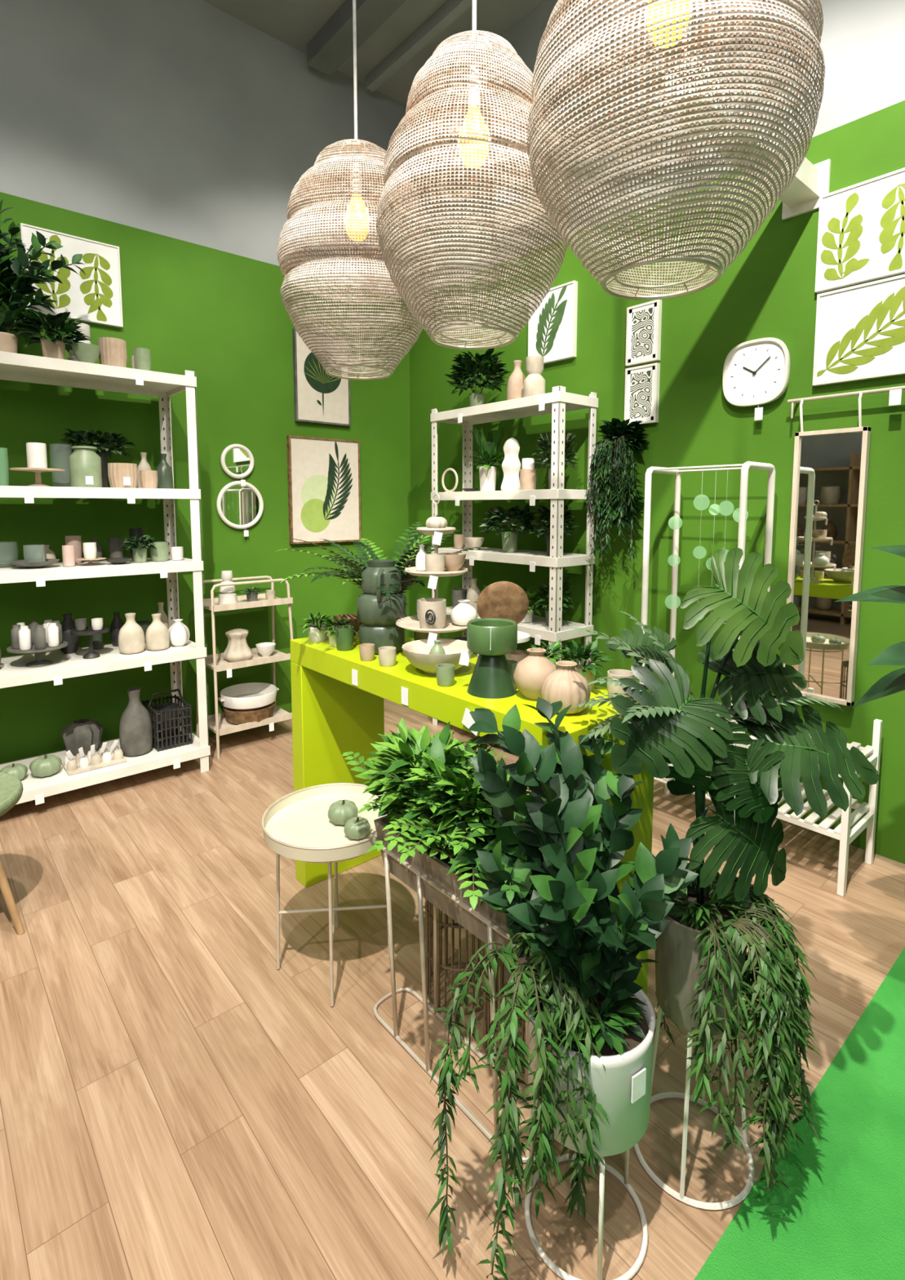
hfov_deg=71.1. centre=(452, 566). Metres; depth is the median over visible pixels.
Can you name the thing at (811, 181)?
trim
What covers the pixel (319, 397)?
print
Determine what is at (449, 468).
ring ornament
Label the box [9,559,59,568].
plate
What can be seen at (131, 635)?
bottle vase
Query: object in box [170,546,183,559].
cup
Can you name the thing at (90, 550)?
candle cup
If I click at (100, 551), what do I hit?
bottle vase
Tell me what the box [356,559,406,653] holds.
vase
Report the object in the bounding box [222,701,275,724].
wicker basket
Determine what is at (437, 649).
vase
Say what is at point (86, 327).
stack
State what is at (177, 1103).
floor
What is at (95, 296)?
print
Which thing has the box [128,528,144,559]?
glass candle jar
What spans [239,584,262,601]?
potted succulent
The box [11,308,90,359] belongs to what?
pothos
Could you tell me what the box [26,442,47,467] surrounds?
candle
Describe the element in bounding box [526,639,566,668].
potted succulent
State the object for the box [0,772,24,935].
upholstered chair
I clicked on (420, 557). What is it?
bottle
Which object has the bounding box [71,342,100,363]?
bowl
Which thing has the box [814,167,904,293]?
print
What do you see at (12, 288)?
potted plant
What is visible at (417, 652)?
serving bowl
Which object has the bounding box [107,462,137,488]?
ribbed canister
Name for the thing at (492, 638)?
pedestal planter
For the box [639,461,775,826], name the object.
clothes rack
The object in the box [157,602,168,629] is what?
bottle vase
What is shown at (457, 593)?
jar
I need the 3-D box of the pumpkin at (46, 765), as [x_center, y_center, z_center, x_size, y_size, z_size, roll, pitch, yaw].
[-1.994,0.971,3.102,0.133,0.098,0.135,-5,7,-41]
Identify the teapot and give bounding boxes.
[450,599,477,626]
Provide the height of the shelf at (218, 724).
1.010 m
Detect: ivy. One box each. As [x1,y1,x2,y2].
[60,427,134,487]
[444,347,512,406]
[478,503,542,551]
[529,576,574,626]
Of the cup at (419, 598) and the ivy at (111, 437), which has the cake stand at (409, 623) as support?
the cup at (419, 598)
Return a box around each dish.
[105,557,131,564]
[217,682,279,710]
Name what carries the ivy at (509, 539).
on the metal shelving unit at (557, 402)
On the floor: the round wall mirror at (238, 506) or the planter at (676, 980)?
the planter at (676, 980)
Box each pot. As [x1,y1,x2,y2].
[152,702,178,741]
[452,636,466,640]
[507,649,529,662]
[520,468,537,489]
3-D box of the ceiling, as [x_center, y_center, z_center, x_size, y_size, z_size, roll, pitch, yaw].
[-0.781,-3.057,0.460,6.400,0.100,5.950,-5,7,-41]
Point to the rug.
(842, 1217)
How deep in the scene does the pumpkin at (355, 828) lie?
1.86 m
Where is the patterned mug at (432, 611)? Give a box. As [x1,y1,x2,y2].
[418,597,446,628]
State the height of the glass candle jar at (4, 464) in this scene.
0.176 m
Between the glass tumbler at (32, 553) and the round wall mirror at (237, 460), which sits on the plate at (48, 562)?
the glass tumbler at (32, 553)
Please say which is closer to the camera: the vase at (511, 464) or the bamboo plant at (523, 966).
the bamboo plant at (523, 966)
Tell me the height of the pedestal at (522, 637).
0.110 m
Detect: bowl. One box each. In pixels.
[0,541,18,567]
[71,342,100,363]
[255,642,275,657]
[333,613,361,635]
[401,638,473,675]
[442,552,466,571]
[463,537,484,550]
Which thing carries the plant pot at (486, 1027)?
on the floor
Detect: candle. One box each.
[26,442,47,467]
[62,545,75,566]
[90,617,102,648]
[131,355,134,368]
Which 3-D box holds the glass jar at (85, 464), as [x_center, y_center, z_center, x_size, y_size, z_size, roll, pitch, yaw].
[-1.806,-0.490,3.113,0.139,0.205,0.141,-5,7,-41]
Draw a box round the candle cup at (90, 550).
[82,542,97,559]
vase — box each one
[44,545,56,559]
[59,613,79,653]
[61,718,103,755]
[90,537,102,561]
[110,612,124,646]
[118,613,145,653]
[119,687,152,755]
[137,452,151,488]
[145,613,169,650]
[155,453,173,488]
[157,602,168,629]
[168,618,190,646]
[222,628,252,662]
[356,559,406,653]
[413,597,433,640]
[429,640,445,654]
[466,577,480,612]
[501,437,520,490]
[513,648,556,700]
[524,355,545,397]
[541,660,591,714]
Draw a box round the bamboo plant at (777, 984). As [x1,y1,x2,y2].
[654,870,822,1193]
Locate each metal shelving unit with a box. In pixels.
[0,351,210,804]
[430,386,598,725]
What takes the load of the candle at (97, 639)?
on the metal shelving unit at (14, 366)
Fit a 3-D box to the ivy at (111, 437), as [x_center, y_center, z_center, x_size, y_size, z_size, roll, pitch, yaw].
[-1.861,-0.563,3.319,0.377,0.312,0.218,-5,7,-41]
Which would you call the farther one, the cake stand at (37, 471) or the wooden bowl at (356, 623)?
the cake stand at (37, 471)
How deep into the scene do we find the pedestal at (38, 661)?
3.02 m
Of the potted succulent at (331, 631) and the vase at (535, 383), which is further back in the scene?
the vase at (535, 383)
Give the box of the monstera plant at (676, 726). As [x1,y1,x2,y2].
[567,547,879,910]
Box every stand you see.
[395,493,467,646]
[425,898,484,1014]
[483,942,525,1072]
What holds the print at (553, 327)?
attached to the wall at (768, 291)
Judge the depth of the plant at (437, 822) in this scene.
1.51 m
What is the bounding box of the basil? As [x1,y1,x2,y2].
[553,639,612,692]
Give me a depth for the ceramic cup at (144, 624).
3.52 m
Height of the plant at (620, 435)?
0.770 m
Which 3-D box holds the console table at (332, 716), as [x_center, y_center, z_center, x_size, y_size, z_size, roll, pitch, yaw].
[-0.043,0.785,2.060,0.370,0.950,1.320,-5,7,-41]
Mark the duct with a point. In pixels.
(332, 45)
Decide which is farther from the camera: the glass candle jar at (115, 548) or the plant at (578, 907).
the glass candle jar at (115, 548)
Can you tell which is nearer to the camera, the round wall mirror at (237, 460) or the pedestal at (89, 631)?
the pedestal at (89, 631)
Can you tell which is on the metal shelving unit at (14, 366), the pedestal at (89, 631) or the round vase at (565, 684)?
the pedestal at (89, 631)
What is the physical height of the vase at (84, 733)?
0.170 m
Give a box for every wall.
[0,0,411,764]
[408,0,904,864]
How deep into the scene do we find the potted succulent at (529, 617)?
3.66 m
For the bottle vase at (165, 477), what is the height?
0.202 m
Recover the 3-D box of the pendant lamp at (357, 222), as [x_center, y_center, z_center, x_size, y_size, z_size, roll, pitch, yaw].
[-0.334,-1.923,2.148,0.547,2.475,0.530,-1,5,-7]
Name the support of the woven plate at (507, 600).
on the pedestal at (522, 637)
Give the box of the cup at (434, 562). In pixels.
[425,553,444,572]
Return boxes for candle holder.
[378,646,396,666]
[453,533,464,548]
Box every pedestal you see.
[6,640,68,666]
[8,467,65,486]
[70,626,109,658]
[505,631,530,659]
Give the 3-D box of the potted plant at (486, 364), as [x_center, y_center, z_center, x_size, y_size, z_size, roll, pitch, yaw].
[0.159,-1.145,3.914,0.369,0.357,0.488,-5,7,-41]
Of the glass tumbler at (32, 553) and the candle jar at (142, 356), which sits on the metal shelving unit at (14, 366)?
the candle jar at (142, 356)
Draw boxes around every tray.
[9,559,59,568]
[62,739,126,775]
[462,488,478,491]
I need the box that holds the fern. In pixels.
[277,514,487,604]
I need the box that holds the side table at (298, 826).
[261,782,390,1006]
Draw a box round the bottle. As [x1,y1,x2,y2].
[415,544,426,571]
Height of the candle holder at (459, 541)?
0.090 m
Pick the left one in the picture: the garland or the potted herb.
the potted herb
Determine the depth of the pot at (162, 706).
3.52 m
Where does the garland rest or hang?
hanging from the clothes rack
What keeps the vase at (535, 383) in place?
on the metal shelving unit at (557, 402)
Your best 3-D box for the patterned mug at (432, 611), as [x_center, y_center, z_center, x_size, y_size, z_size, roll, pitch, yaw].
[-0.058,0.153,2.023,0.094,0.090,0.115,-5,7,-41]
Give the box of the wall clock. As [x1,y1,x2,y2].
[722,337,791,420]
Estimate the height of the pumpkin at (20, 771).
0.084 m
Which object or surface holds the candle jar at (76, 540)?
on the metal shelving unit at (14, 366)
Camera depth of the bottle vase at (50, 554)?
3.20 m
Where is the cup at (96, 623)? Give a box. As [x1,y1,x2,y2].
[91,617,102,630]
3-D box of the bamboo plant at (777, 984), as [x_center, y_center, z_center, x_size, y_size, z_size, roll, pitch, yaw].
[0.600,0.964,1.404,0.366,0.595,0.487,-1,5,-7]
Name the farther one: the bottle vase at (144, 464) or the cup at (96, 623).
the bottle vase at (144, 464)
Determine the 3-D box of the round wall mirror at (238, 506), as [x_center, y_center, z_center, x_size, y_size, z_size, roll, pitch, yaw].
[-1.348,-0.367,4.026,0.308,0.354,0.030,-5,7,-41]
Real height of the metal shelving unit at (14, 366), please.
2.150 m
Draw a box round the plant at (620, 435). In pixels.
[584,417,649,563]
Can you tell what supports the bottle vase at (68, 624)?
on the metal shelving unit at (14, 366)
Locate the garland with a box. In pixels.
[672,471,728,602]
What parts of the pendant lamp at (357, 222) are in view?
lamp shade, cord and socket, bulb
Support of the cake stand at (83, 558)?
on the metal shelving unit at (14, 366)
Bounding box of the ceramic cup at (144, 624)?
[136,620,150,640]
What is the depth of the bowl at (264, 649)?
3.92 m
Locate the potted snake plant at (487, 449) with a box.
[470,427,505,491]
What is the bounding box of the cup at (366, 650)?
[360,643,374,661]
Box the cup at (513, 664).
[506,659,518,684]
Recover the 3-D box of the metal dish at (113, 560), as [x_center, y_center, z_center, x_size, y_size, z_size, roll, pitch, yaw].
[-1.697,-0.028,3.214,0.121,0.026,0.121,-5,7,-41]
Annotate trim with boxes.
[660,29,831,220]
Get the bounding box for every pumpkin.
[0,763,27,779]
[29,754,62,777]
[328,799,358,825]
[343,816,370,839]
[426,515,447,528]
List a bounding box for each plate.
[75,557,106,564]
[476,581,528,624]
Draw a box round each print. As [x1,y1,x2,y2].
[19,222,123,328]
[286,435,360,544]
[292,328,351,426]
[528,280,577,364]
[624,362,660,424]
[625,299,662,366]
[813,274,904,386]
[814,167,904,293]
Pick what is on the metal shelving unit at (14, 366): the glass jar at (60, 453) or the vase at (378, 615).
the glass jar at (60, 453)
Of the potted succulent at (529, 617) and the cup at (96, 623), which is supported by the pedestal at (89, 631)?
the cup at (96, 623)
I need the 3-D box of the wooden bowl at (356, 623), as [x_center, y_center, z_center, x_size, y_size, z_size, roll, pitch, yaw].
[-0.404,0.232,2.464,0.121,0.074,0.121,-5,7,-41]
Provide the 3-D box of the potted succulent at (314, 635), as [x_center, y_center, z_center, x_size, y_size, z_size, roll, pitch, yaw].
[-0.505,0.222,2.374,0.147,0.111,0.138,-5,7,-41]
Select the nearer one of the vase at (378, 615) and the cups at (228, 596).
the vase at (378, 615)
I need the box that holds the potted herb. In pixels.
[120,534,156,562]
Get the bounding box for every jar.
[0,447,8,485]
[48,443,72,487]
[65,535,81,563]
[68,445,102,487]
[108,537,123,557]
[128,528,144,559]
[133,347,151,370]
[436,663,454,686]
[452,588,466,608]
[607,669,635,697]
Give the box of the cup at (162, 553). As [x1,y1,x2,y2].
[150,541,168,561]
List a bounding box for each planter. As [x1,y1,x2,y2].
[458,617,517,698]
[633,883,755,1210]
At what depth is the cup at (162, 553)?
3.34 m
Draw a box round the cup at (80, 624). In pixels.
[75,617,86,631]
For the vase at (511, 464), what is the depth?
3.67 m
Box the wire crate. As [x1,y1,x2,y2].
[142,688,192,751]
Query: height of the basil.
0.136 m
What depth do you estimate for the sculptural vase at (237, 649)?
3.80 m
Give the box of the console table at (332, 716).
[289,631,653,995]
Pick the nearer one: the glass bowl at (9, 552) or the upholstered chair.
the upholstered chair
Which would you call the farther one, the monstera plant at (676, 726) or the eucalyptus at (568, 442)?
the eucalyptus at (568, 442)
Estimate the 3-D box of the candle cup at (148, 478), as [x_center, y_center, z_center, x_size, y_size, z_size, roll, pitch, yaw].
[-1.588,-0.453,3.308,0.086,0.095,0.084,-5,7,-41]
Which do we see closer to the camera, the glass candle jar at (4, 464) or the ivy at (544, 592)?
the glass candle jar at (4, 464)
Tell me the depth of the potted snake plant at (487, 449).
3.82 m
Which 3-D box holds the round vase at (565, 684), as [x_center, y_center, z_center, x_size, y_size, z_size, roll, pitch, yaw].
[0.278,0.295,1.551,0.120,0.120,0.120,-5,7,-41]
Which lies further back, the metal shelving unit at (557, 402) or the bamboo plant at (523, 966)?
the metal shelving unit at (557, 402)
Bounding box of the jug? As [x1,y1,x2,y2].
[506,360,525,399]
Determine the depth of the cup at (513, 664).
1.78 m
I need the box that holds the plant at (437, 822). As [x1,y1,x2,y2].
[342,717,553,1163]
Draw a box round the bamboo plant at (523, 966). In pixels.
[426,931,610,1279]
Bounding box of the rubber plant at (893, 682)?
[835,545,904,707]
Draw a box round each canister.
[97,337,127,367]
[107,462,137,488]
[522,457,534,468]
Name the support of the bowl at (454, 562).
on the cake stand at (409, 623)
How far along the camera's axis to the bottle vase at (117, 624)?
3.44 m
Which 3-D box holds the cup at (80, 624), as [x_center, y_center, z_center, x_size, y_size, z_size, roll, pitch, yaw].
[-1.871,0.292,3.185,0.052,0.055,0.052,-5,7,-41]
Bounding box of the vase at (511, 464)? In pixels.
[501,437,520,490]
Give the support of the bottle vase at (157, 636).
on the metal shelving unit at (14, 366)
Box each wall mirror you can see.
[216,480,263,536]
[220,444,254,486]
[783,385,904,706]
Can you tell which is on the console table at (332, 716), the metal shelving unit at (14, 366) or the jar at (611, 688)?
the jar at (611, 688)
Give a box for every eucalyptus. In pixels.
[529,504,578,555]
[532,431,580,488]
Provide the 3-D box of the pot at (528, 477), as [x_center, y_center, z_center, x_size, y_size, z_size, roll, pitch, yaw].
[0.431,-0.494,3.604,0.096,0.120,0.096,-5,7,-41]
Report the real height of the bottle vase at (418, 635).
0.173 m
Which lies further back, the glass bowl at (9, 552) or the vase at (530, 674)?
the glass bowl at (9, 552)
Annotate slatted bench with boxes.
[732,698,883,897]
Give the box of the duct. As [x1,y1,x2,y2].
[306,0,477,92]
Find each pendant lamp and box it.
[277,0,435,380]
[376,0,572,349]
[527,0,825,300]
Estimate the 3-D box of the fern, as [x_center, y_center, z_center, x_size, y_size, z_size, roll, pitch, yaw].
[-0.274,0.045,2.349,0.652,0.468,0.799,3,6,31]
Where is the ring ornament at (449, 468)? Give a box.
[441,467,458,492]
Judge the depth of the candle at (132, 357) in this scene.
3.34 m
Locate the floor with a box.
[0,698,904,1279]
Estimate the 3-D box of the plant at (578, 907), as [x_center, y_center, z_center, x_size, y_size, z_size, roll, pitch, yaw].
[0.249,0.797,1.279,0.452,1.070,0.424,4,7,35]
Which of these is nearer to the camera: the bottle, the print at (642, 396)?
the bottle
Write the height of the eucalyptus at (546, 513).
0.280 m
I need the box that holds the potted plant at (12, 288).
[0,199,85,353]
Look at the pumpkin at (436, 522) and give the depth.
2.01 m
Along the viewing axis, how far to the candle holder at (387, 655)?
1.98 m
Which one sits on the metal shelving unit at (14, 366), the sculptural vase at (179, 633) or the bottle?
the sculptural vase at (179, 633)
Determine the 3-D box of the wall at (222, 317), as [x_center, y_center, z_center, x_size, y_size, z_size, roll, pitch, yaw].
[-2.662,-1.028,2.902,6.300,4.400,0.100,-5,7,-41]
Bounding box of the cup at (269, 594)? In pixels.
[265,590,275,599]
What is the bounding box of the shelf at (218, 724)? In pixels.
[196,575,293,759]
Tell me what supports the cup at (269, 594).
on the shelf at (218, 724)
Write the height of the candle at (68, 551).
0.100 m
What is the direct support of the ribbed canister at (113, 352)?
on the metal shelving unit at (14, 366)
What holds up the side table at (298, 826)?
on the floor
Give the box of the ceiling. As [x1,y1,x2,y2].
[201,0,544,106]
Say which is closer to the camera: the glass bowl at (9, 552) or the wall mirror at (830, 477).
the wall mirror at (830, 477)
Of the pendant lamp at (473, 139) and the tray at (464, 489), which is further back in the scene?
the tray at (464, 489)
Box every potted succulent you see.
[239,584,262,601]
[297,612,333,641]
[319,614,356,645]
[520,586,546,622]
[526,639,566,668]
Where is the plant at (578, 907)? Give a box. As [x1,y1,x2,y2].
[467,697,704,1279]
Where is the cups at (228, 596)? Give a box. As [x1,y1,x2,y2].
[217,570,237,604]
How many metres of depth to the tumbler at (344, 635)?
2.20 m
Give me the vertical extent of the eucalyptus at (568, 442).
0.319 m
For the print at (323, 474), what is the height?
0.720 m
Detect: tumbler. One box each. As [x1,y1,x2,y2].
[22,544,45,562]
[335,625,354,651]
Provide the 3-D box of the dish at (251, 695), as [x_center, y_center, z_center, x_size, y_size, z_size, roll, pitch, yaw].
[-1.263,0.809,3.925,0.339,0.090,0.339,0,5,-1]
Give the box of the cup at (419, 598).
[417,598,421,620]
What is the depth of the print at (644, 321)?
3.29 m
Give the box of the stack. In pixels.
[67,323,90,361]
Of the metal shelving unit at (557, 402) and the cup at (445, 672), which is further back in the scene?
the metal shelving unit at (557, 402)
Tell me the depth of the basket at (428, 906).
1.83 m
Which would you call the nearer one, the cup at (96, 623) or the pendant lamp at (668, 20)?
the pendant lamp at (668, 20)
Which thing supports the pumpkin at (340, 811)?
on the side table at (298, 826)
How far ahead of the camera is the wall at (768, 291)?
3.09 m
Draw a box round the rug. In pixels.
[694,946,904,1279]
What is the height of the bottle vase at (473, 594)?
0.213 m
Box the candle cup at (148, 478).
[139,470,157,488]
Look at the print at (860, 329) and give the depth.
2.56 m
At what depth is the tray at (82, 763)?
3.21 m
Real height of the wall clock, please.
0.363 m
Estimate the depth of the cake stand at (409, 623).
2.02 m
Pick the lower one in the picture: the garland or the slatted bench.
the slatted bench
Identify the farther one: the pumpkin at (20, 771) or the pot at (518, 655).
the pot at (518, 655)
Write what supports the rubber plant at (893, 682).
on the rug
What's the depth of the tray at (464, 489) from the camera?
3.94 m
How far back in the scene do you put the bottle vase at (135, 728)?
3.32 m
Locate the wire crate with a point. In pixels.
(179, 737)
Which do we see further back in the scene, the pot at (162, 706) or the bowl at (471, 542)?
the bowl at (471, 542)

